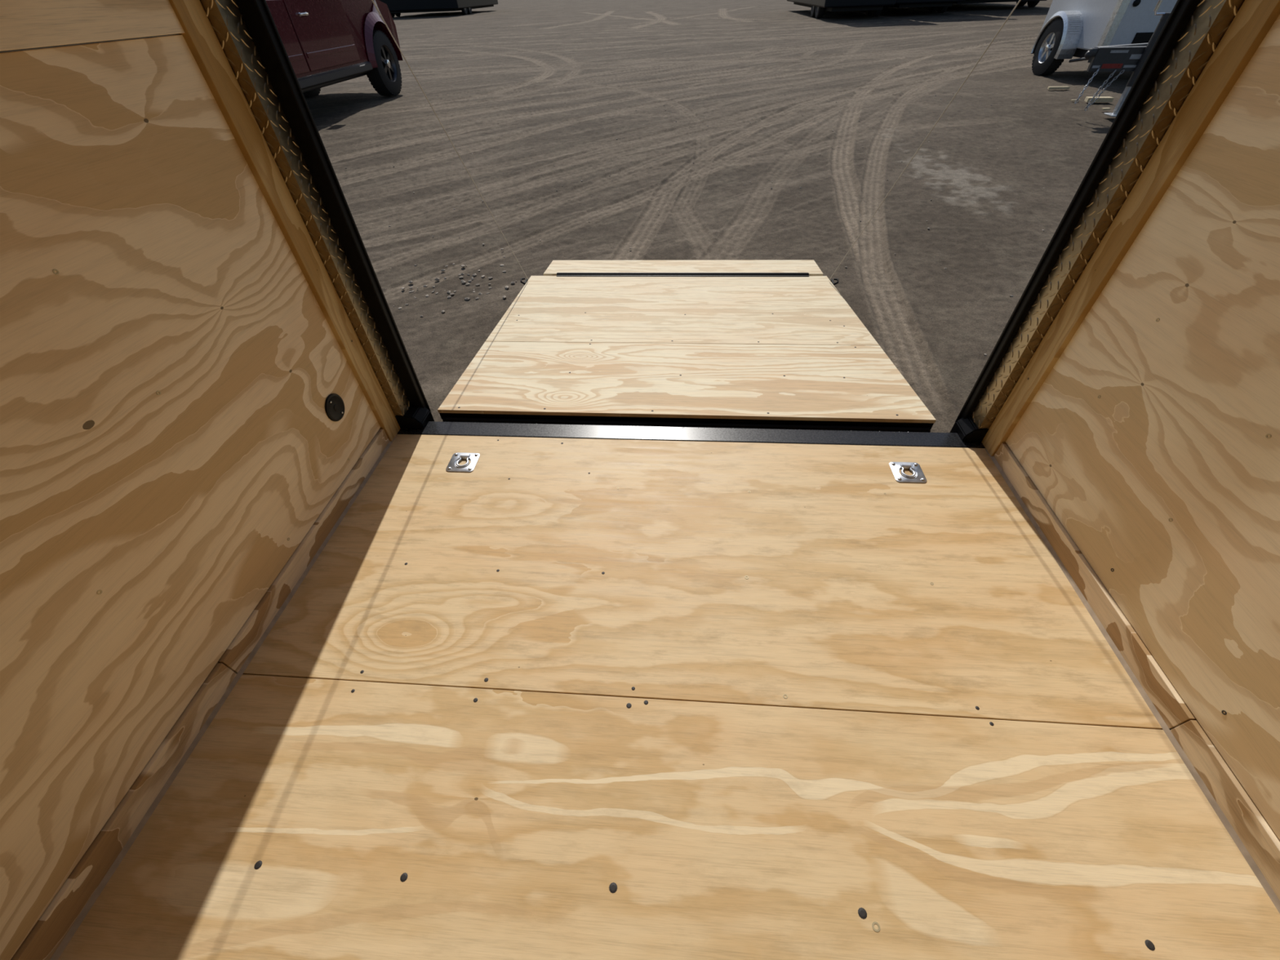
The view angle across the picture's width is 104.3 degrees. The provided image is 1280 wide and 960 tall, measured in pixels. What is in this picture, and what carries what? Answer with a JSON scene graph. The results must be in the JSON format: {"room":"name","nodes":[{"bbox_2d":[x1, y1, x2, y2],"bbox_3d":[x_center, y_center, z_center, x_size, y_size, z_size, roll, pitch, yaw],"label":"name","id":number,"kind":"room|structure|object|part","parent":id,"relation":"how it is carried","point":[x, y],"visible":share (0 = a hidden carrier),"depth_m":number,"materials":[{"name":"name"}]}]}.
{"room":"cargo space","nodes":[
{"label":"cargo space","id":0,"kind":"room"},
{"bbox_2d":[0,0,380,959],"bbox_3d":[-1.240,0.295,0.315,0.059,2.240,3.550,2,45,4],"label":"wall","id":1,"kind":"structure","parent":0,"point":[170,365],"depth_m":1.10,"materials":[{"name":"brown wood"}]},
{"bbox_3d":[-1.241,-0.210,-0.203,0.019,0.755,3.430,2,45,4],"label":"plywood panel","id":2,"kind":"part","parent":1,"relation":"part of","materials":[{"name":"beige wood"}]},
{"bbox_2d":[10,428,397,959],"bbox_3d":[-1.190,0.970,0.942,0.030,0.077,3.390,2,45,4],"label":"baseboard","id":3,"kind":"structure","parent":1,"relation":"attached to","point":[49,937],"depth_m":1.25,"materials":[{"name":"brown wood"}]},
{"bbox_2d":[168,0,400,441],"bbox_3d":[-1.100,-0.925,1.436,0.029,2.059,0.092,2,45,4],"label":"trim","id":4,"kind":"structure","parent":1,"relation":"attached to","point":[199,35],"depth_m":1.48,"materials":[{"name":"brown wood"}]},
{"bbox_2d":[324,393,344,421],"bbox_3d":[-1.095,-0.261,1.790,0.010,0.100,0.100,2,45,4],"label":"round cover","id":5,"kind":"object","parent":1,"relation":"attached to","point":[334,403],"visible":1,"depth_m":1.78,"materials":[{"name":"black plastic"}]},
{"bbox_2d":[200,0,1244,448],"bbox_3d":[0.141,-0.924,1.443,2.584,2.280,0.162,2,45,4],"label":"door frame","id":6,"kind":"structure","parent":1,"relation":"in","point":[246,32],"depth_m":1.57,"materials":[{"name":"black paint"}]},
{"bbox_3d":[-1.060,-0.980,1.590,0.164,2.200,0.045,2,45,4],"label":"black post","id":7,"kind":"part","parent":6,"relation":"part of","materials":[{"name":"paint"}]},
{"bbox_2d":[371,0,528,279],"bbox_3d":[-0.883,-1.582,2.224,0.005,2.134,1.774,1,45,3],"label":"cable","id":8,"kind":"object","parent":6,"relation":"hanging from","point":[371,0],"visible":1,"depth_m":2.16,"materials":[{"name":"metal"}]},
{"bbox_3d":[0.169,-0.145,2.168,2.584,0.152,0.092,2,45,4],"label":"sill","id":9,"kind":"part","parent":6,"relation":"part of","materials":[{"name":"black paint"}]},
{"bbox_2d":[829,0,1021,279],"bbox_3d":[1.256,-1.518,2.075,0.005,2.134,1.775,0,45,2],"label":"cable","id":10,"kind":"object","parent":6,"relation":"hanging from","point":[1018,2],"visible":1,"depth_m":2.07,"materials":[{"name":"metal"}]},
{"bbox_3d":[1.369,-0.908,1.420,0.132,2.200,0.045,2,45,4],"label":"black post","id":11,"kind":"part","parent":6,"relation":"part of","materials":[{"name":"paint"}]},
{"bbox_2d":[57,434,1279,959],"bbox_3d":[0.045,1.104,0.924,2.584,0.161,3.450,2,45,4],"label":"floor","id":12,"kind":"structure","parent":0,"point":[549,699],"depth_m":1.25,"materials":[{"name":"wood"}]},
{"bbox_2d":[445,452,479,472],"bbox_3d":[-0.719,-0.072,2.023,0.114,0.026,0.112,2,45,4],"label":"ring","id":13,"kind":"object","parent":12,"relation":"on","point":[457,457],"visible":1,"depth_m":2.02,"materials":[{"name":"metal"}]},
{"bbox_2d":[888,462,926,483],"bbox_3d":[1.027,-0.030,1.910,0.114,0.026,0.112,2,45,4],"label":"ring","id":14,"kind":"object","parent":12,"relation":"on","point":[913,467],"visible":1,"depth_m":1.90,"materials":[{"name":"metal"}]},
{"bbox_2d":[1005,14,1279,839],"bbox_3d":[1.278,0.369,0.139,0.059,2.240,3.550,2,45,4],"label":"wall","id":15,"kind":"structure","parent":0,"point":[1153,438],"depth_m":1.20,"materials":[{"name":"brown wood"}]},
{"bbox_2d":[981,0,1279,456],"bbox_3d":[1.368,-0.852,1.264,0.029,2.059,0.092,2,45,4],"label":"trim","id":16,"kind":"structure","parent":15,"relation":"attached to","point":[1254,19],"depth_m":1.33,"materials":[{"name":"brown wood"}]},
{"bbox_2d":[985,443,1279,913],"bbox_3d":[1.277,1.043,0.769,0.030,0.077,3.390,2,45,4],"label":"baseboard","id":17,"kind":"structure","parent":15,"relation":"attached to","point":[1258,843],"depth_m":1.26,"materials":[{"name":"brown wood"}]},
{"label":"outside","id":18,"kind":"structure","parent":0,"visible":0},
{"bbox_2d":[305,0,1133,432],"bbox_3d":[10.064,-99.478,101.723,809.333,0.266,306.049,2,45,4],"label":"ground","id":19,"kind":"structure","parent":18,"point":[984,168],"depth_m":5.93,"materials":[{"name":"grey asphalt"}]},
{"bbox_2d":[265,0,403,97],"bbox_3d":[-5.652,-6.398,7.203,2.160,1.950,6.490,2,45,4],"label":"car","id":20,"kind":"object","parent":19,"relation":"on","point":[326,42],"visible":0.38,"depth_m":7.87,"materials":[{"name":"red paint"}]},
{"bbox_3d":[-4.869,-5.829,6.592,0.042,0.760,1.135,2,45,4],"label":"door","id":21,"kind":"part","parent":20,"relation":"part of","materials":[{"name":"red paint"}]},
{"bbox_3d":[-4.783,-6.620,7.072,0.042,0.040,0.200,2,45,4],"label":"door handle","id":22,"kind":"part","parent":20,"relation":"part of","materials":[{"name":"silver metal"}]},
{"bbox_3d":[-4.794,-6.326,7.785,0.074,0.135,2.530,2,45,4],"label":"rocker panel","id":23,"kind":"part","parent":20,"relation":"part of","materials":[{"name":"metal"}]},
{"bbox_2d":[378,0,497,17],"bbox_3d":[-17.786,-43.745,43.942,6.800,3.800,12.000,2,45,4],"label":"box trailer","id":24,"kind":"object","parent":19,"relation":"on","point":[396,7],"visible":0.88,"depth_m":40.70,"materials":[{"name":"metal"}]},
{"bbox_2d":[437,259,936,432],"bbox_3d":[0.207,-0.984,3.022,2.251,0.232,2.302,2,45,4],"label":"door","id":25,"kind":"structure","parent":19,"relation":"on","point":[744,344],"depth_m":2.60,"materials":[{"name":"brown wood"}]},
{"bbox_3d":[0.215,-0.867,2.913,2.196,0.205,1.892,2,45,4],"label":"frame","id":26,"kind":"part","parent":25,"relation":"part of","materials":[{"name":"black paint"}]},
{"bbox_2d":[786,0,895,18],"bbox_3d":[9.931,-26.068,24.695,3.000,4.300,12.000,2,45,4],"label":"box trailer","id":27,"kind":"object","parent":19,"relation":"on","point":[873,7],"visible":1,"depth_m":21.93,"materials":[{"name":"metal"}]},
{"bbox_2d":[880,0,964,14],"bbox_3d":[13.338,-26.887,25.381,3.150,4.300,12.000,2,45,4],"label":"box trailer","id":28,"kind":"object","parent":19,"relation":"on","point":[941,6],"visible":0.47,"depth_m":22.61,"materials":[{"name":"metal"}]},
{"bbox_2d":[926,0,1046,10],"bbox_3d":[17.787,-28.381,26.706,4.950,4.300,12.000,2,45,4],"label":"box trailer","id":29,"kind":"object","parent":19,"relation":"on","point":[1031,3],"visible":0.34,"depth_m":24.07,"materials":[{"name":"metal"}]},
{"bbox_2d":[1047,86,1070,89],"bbox_3d":[6.613,-6.196,7.864,0.299,0.030,0.070,6,45,8],"label":"scrap","id":30,"kind":"object","parent":19,"relation":"on","point":[1048,87],"visible":1,"depth_m":7.84,"materials":[{"name":"beige wood"}]},
{"bbox_2d":[1084,96,1114,102],"bbox_3d":[6.480,-5.373,7.027,0.319,0.050,0.120,8,46,10],"label":"scrap","id":31,"kind":"object","parent":19,"relation":"on","point":[1101,99],"visible":0.99,"depth_m":6.99,"materials":[{"name":"beige wood"}]},
{"bbox_2d":[1031,0,1177,75],"bbox_3d":[8.337,-8.002,7.932,2.613,2.395,2.058,2,45,4],"label":"vehicle","id":32,"kind":"object","parent":19,"relation":"on","point":[1070,28],"visible":0.46,"depth_m":8.08,"materials":[{"name":"white metal"}]},
{"bbox_3d":[7.270,-7.499,7.189,0.112,2.000,0.125,2,45,4],"label":"corner trim","id":33,"kind":"part","parent":32,"relation":"part of","materials":[{"name":"metal"}]},
{"bbox_2d":[1132,0,1141,6],"bbox_3d":[7.434,-7.140,7.445,0.090,0.090,0.030,2,45,4],"label":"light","id":34,"kind":"object","parent":32,"relation":"attached to","point":[1135,2],"depth_m":7.45,"materials":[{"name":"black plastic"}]},
{"bbox_2d":[1101,107,1111,110],"bbox_3d":[6.197,-4.933,6.617,0.100,0.020,0.050,-2,45,0],"label":"scrap","id":35,"kind":"object","parent":19,"relation":"on","point":[1102,108],"visible":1,"depth_m":6.60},
{"bbox_2d":[1074,0,1170,116],"bbox_3d":[6.748,-5.306,6.230,2.569,1.068,1.242,2,45,4],"label":"trailer tongue","id":36,"kind":"object","parent":19,"relation":"on","point":[1127,57],"visible":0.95,"depth_m":6.05,"materials":[{"name":"metal"}]},
{"bbox_3d":[5.585,-4.915,6.211,0.136,0.350,0.035,-13,46,-10],"label":"safety chain","id":37,"kind":"part","parent":36,"relation":"part of","materials":[{"name":"metal"}]},
{"bbox_3d":[5.787,-4.862,6.218,0.254,0.405,0.053,-3,45,-1],"label":"safety chain","id":38,"kind":"part","parent":36,"relation":"part of","materials":[{"name":"metal"}]},
{"bbox_3d":[6.065,-4.814,6.210,0.060,0.360,0.060,2,45,4],"label":"jack leg","id":39,"kind":"part","parent":36,"relation":"part of","materials":[{"name":"metal"}]}
]}

